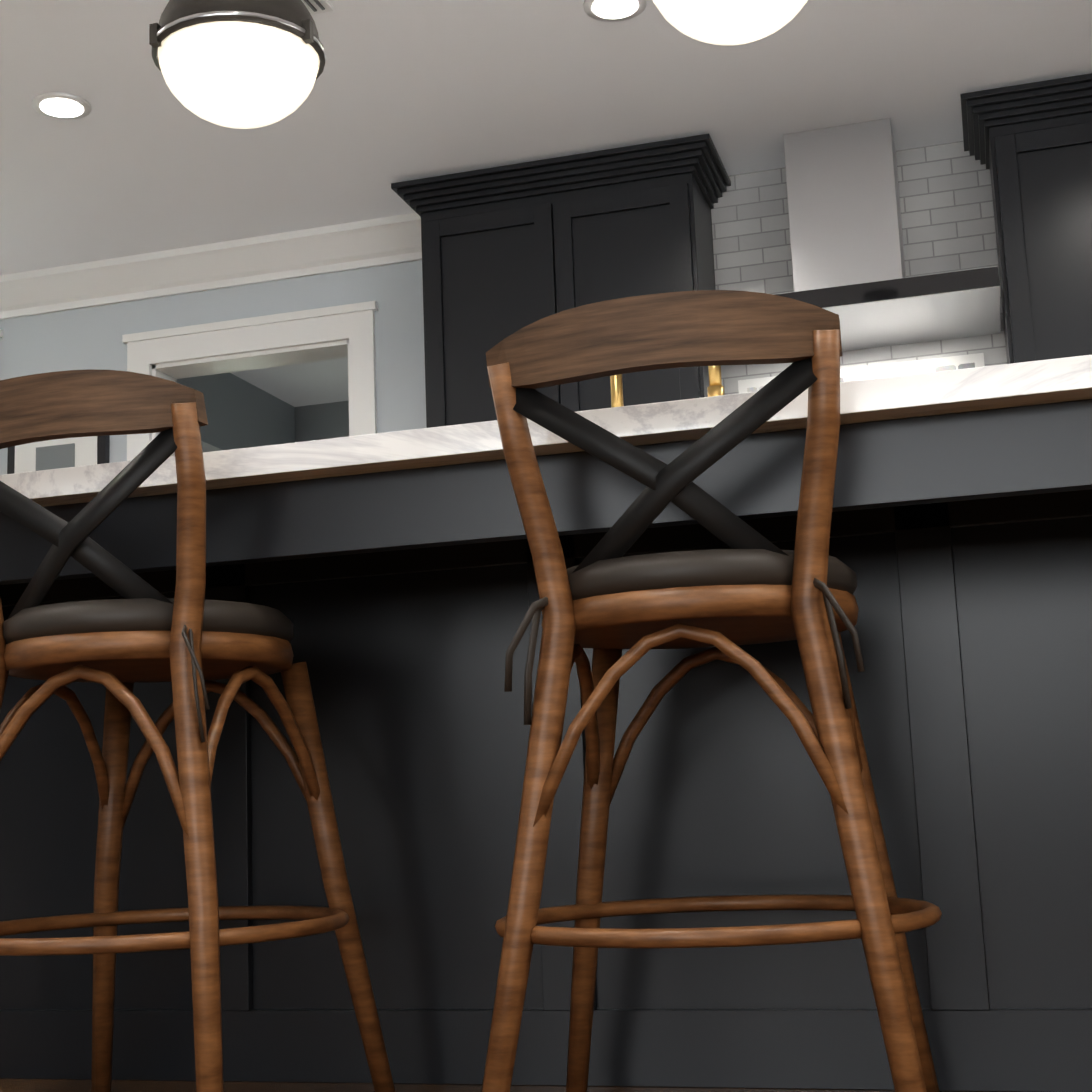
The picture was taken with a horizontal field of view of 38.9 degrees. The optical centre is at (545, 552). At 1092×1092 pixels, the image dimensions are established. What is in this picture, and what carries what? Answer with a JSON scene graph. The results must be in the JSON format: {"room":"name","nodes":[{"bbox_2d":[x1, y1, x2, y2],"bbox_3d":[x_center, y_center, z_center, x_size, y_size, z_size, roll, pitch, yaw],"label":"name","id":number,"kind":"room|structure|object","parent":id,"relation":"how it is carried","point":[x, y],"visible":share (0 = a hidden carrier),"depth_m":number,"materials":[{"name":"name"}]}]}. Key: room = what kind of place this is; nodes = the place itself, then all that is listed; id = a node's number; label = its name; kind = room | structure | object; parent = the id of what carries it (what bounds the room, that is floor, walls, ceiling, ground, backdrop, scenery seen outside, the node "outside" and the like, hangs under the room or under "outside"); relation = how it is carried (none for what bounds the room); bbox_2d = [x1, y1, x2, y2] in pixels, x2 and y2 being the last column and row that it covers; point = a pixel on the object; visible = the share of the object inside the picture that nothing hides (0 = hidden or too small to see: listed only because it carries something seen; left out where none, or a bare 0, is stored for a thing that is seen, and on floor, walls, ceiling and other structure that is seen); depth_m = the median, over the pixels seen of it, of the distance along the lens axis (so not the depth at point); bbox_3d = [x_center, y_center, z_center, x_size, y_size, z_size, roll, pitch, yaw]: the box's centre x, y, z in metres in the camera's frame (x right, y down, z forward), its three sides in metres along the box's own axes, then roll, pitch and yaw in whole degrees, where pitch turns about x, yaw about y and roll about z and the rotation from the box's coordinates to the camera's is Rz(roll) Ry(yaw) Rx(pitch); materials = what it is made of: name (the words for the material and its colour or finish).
{"room":"kitchen","nodes":[
{"label":"kitchen","id":0,"kind":"room"},
{"bbox_2d":[177,372,296,449],"bbox_3d":[-1.599,0.346,7.051,0.100,2.530,2.140,-5,-10,16],"label":"wall","id":1,"kind":"structure","parent":0,"point":[241,413],"depth_m":7.55,"materials":[{"name":"grey paint"}]},
{"bbox_2d":[201,441,221,452],"bbox_3d":[-1.409,0.582,7.276,0.100,2.120,1.020,-5,-10,16],"label":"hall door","id":2,"kind":"structure","parent":1,"relation":"in","point":[206,447],"depth_m":7.16,"materials":[{"name":"white"}]},
{"bbox_2d":[297,401,348,441],"bbox_3d":[-0.492,0.421,7.786,1.590,2.530,0.100,-5,-10,16],"label":"wall","id":3,"kind":"structure","parent":0,"point":[326,420],"depth_m":8.10,"materials":[{"name":"grey paint"}]},
{"bbox_2d":[0,1078,997,1091],"bbox_3d":[0.302,0.713,1.521,11.320,0.100,11.460,-5,-10,16],"label":"floor","id":4,"kind":"structure","parent":0,"point":[44,1085],"depth_m":2.40,"materials":[{"name":"brown wood"}]},
{"bbox_2d":[0,369,394,1091],"bbox_3d":[-0.563,0.300,2.198,0.555,1.004,0.555,-5,-10,18],"label":"stool","id":5,"kind":"object","parent":4,"relation":"on","point":[188,641],"visible":1,"depth_m":2.05,"materials":[{"name":"brown wood"}]},
{"bbox_2d":[0,391,1091,1091],"bbox_3d":[0.350,0.373,2.490,2.908,0.876,1.253,-5,-10,16],"label":"kitchen island","id":6,"kind":"object","parent":4,"relation":"on","point":[390,577],"depth_m":2.32,"materials":[{"name":"painted wood"},{"name":"marble"}]},
{"bbox_2d":[0,355,1091,502],"bbox_3d":[0.338,-0.076,2.581,2.928,0.040,1.336,-5,-10,16],"label":"island countertop","id":7,"kind":"structure","parent":6,"relation":"on","point":[1067,375],"depth_m":1.97,"materials":[{"name":"white stone"}]},
{"bbox_2d":[610,365,724,407],"bbox_3d":[0.225,-0.253,3.043,0.253,0.462,0.113,-5,-10,16],"label":"faucet","id":8,"kind":"object","parent":7,"relation":"on","point":[715,388],"visible":0.04,"depth_m":3.05,"materials":[{"name":"gold metal"}]},
{"bbox_2d":[482,290,941,1091],"bbox_3d":[0.204,0.235,1.980,0.555,1.004,0.555,-4,-9,13],"label":"stool","id":9,"kind":"object","parent":4,"relation":"on","point":[606,600],"visible":1,"depth_m":1.82,"materials":[{"name":"brown wood"}]},
{"bbox_2d":[0,187,999,474],"bbox_3d":[1.240,-0.086,5.061,11.320,2.530,0.160,-5,-10,16],"label":"wall","id":10,"kind":"structure","parent":0,"point":[82,339],"depth_m":5.80,"materials":[{"name":"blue paint"}]},
{"bbox_2d":[7,435,109,473],"bbox_3d":[-1.869,-0.304,5.912,0.430,0.470,0.034,-5,-10,16],"label":"picture frame","id":11,"kind":"object","parent":10,"relation":"attached to","point":[60,453],"visible":0.12,"depth_m":5.90,"materials":[{"name":"grey"}]},
{"bbox_2d":[0,212,421,319],"bbox_3d":[-2.245,-0.991,6.094,3.899,0.143,0.098,-5,-10,16],"label":"crown molding","id":12,"kind":"structure","parent":10,"relation":"attached to","point":[389,240],"depth_m":5.74,"materials":[{"name":"white wood"}]},
{"bbox_2d":[122,301,378,460],"bbox_3d":[-1.050,0.247,5.675,1.040,2.245,0.190,-5,-10,16],"label":"door frame","id":13,"kind":"structure","parent":10,"relation":"attached to","point":[297,337],"depth_m":5.75,"materials":[{"name":"white"}]},
{"bbox_2d":[391,134,730,427],"bbox_3d":[0.077,-0.733,5.199,1.092,1.080,0.414,-5,-10,16],"label":"upper cabinet","id":14,"kind":"object","parent":10,"relation":"attached to","point":[508,250],"depth_m":5.10,"materials":[{"name":"black wood"}]},
{"bbox_2d":[711,141,1006,394],"bbox_3d":[1.500,-0.576,4.965,3.810,1.615,0.014,-5,-10,16],"label":"backsplash","id":15,"kind":"structure","parent":10,"relation":"attached to","point":[946,209],"depth_m":5.13,"materials":[{"name":"tile"}]},
{"bbox_2d":[772,118,1000,351],"bbox_3d":[0.952,-1.037,4.938,0.906,0.668,0.500,-5,-10,16],"label":"range hood","id":16,"kind":"object","parent":10,"relation":"attached to","point":[846,242],"visible":0.67,"depth_m":4.90,"materials":[{"name":"silver metal"}]},
{"bbox_2d":[960,73,1091,363],"bbox_3d":[2.303,-0.895,4.562,1.994,1.135,0.414,-5,-10,16],"label":"upper cabinet","id":17,"kind":"object","parent":10,"relation":"attached to","point":[1034,139],"depth_m":4.67,"materials":[{"name":"black wood"}]},
{"bbox_2d":[0,0,1091,406],"bbox_3d":[0.200,-1.882,1.939,11.320,0.100,11.460,-5,-10,16],"label":"ceiling","id":18,"kind":"structure","parent":0,"point":[140,158],"depth_m":4.72,"materials":[{"name":"white paint"}]},
{"bbox_2d":[32,92,90,119],"bbox_3d":[-1.445,-1.330,4.611,0.168,0.012,0.168,0,-9,-11],"label":"recessed light","id":19,"kind":"object","parent":18,"relation":"in","point":[61,105],"depth_m":4.60,"materials":[{"name":"white"}]},
{"bbox_2d":[149,0,325,128],"bbox_3d":[-0.601,-1.221,3.027,0.334,0.794,0.331,-5,-10,16],"label":"pendant light","id":20,"kind":"object","parent":18,"relation":"hanging from","point":[243,64],"visible":1,"depth_m":2.88,"materials":[{"name":"glass"},{"name":"steel"}]},
{"bbox_2d":[301,0,333,14],"bbox_3d":[-0.697,-1.459,3.976,0.180,0.015,0.330,-5,-10,16],"label":"ceiling vent","id":21,"kind":"object","parent":18,"relation":"in","point":[313,7],"visible":0.3,"depth_m":4.06,"materials":[{"name":"white metal"}]},
{"bbox_2d":[583,0,646,21],"bbox_3d":[0.185,-1.468,4.148,0.168,0.012,0.168,3,-10,-29],"label":"recessed light","id":22,"kind":"object","parent":18,"relation":"in","point":[601,10],"depth_m":4.16,"materials":[{"name":"white"}]},
{"bbox_2d":[653,0,807,44],"bbox_3d":[0.319,-1.299,2.765,0.334,0.794,0.331,-5,-10,16],"label":"pendant light","id":23,"kind":"object","parent":18,"relation":"hanging from","point":[727,22],"visible":1,"depth_m":2.68,"materials":[{"name":"glass"},{"name":"steel"}]}
]}

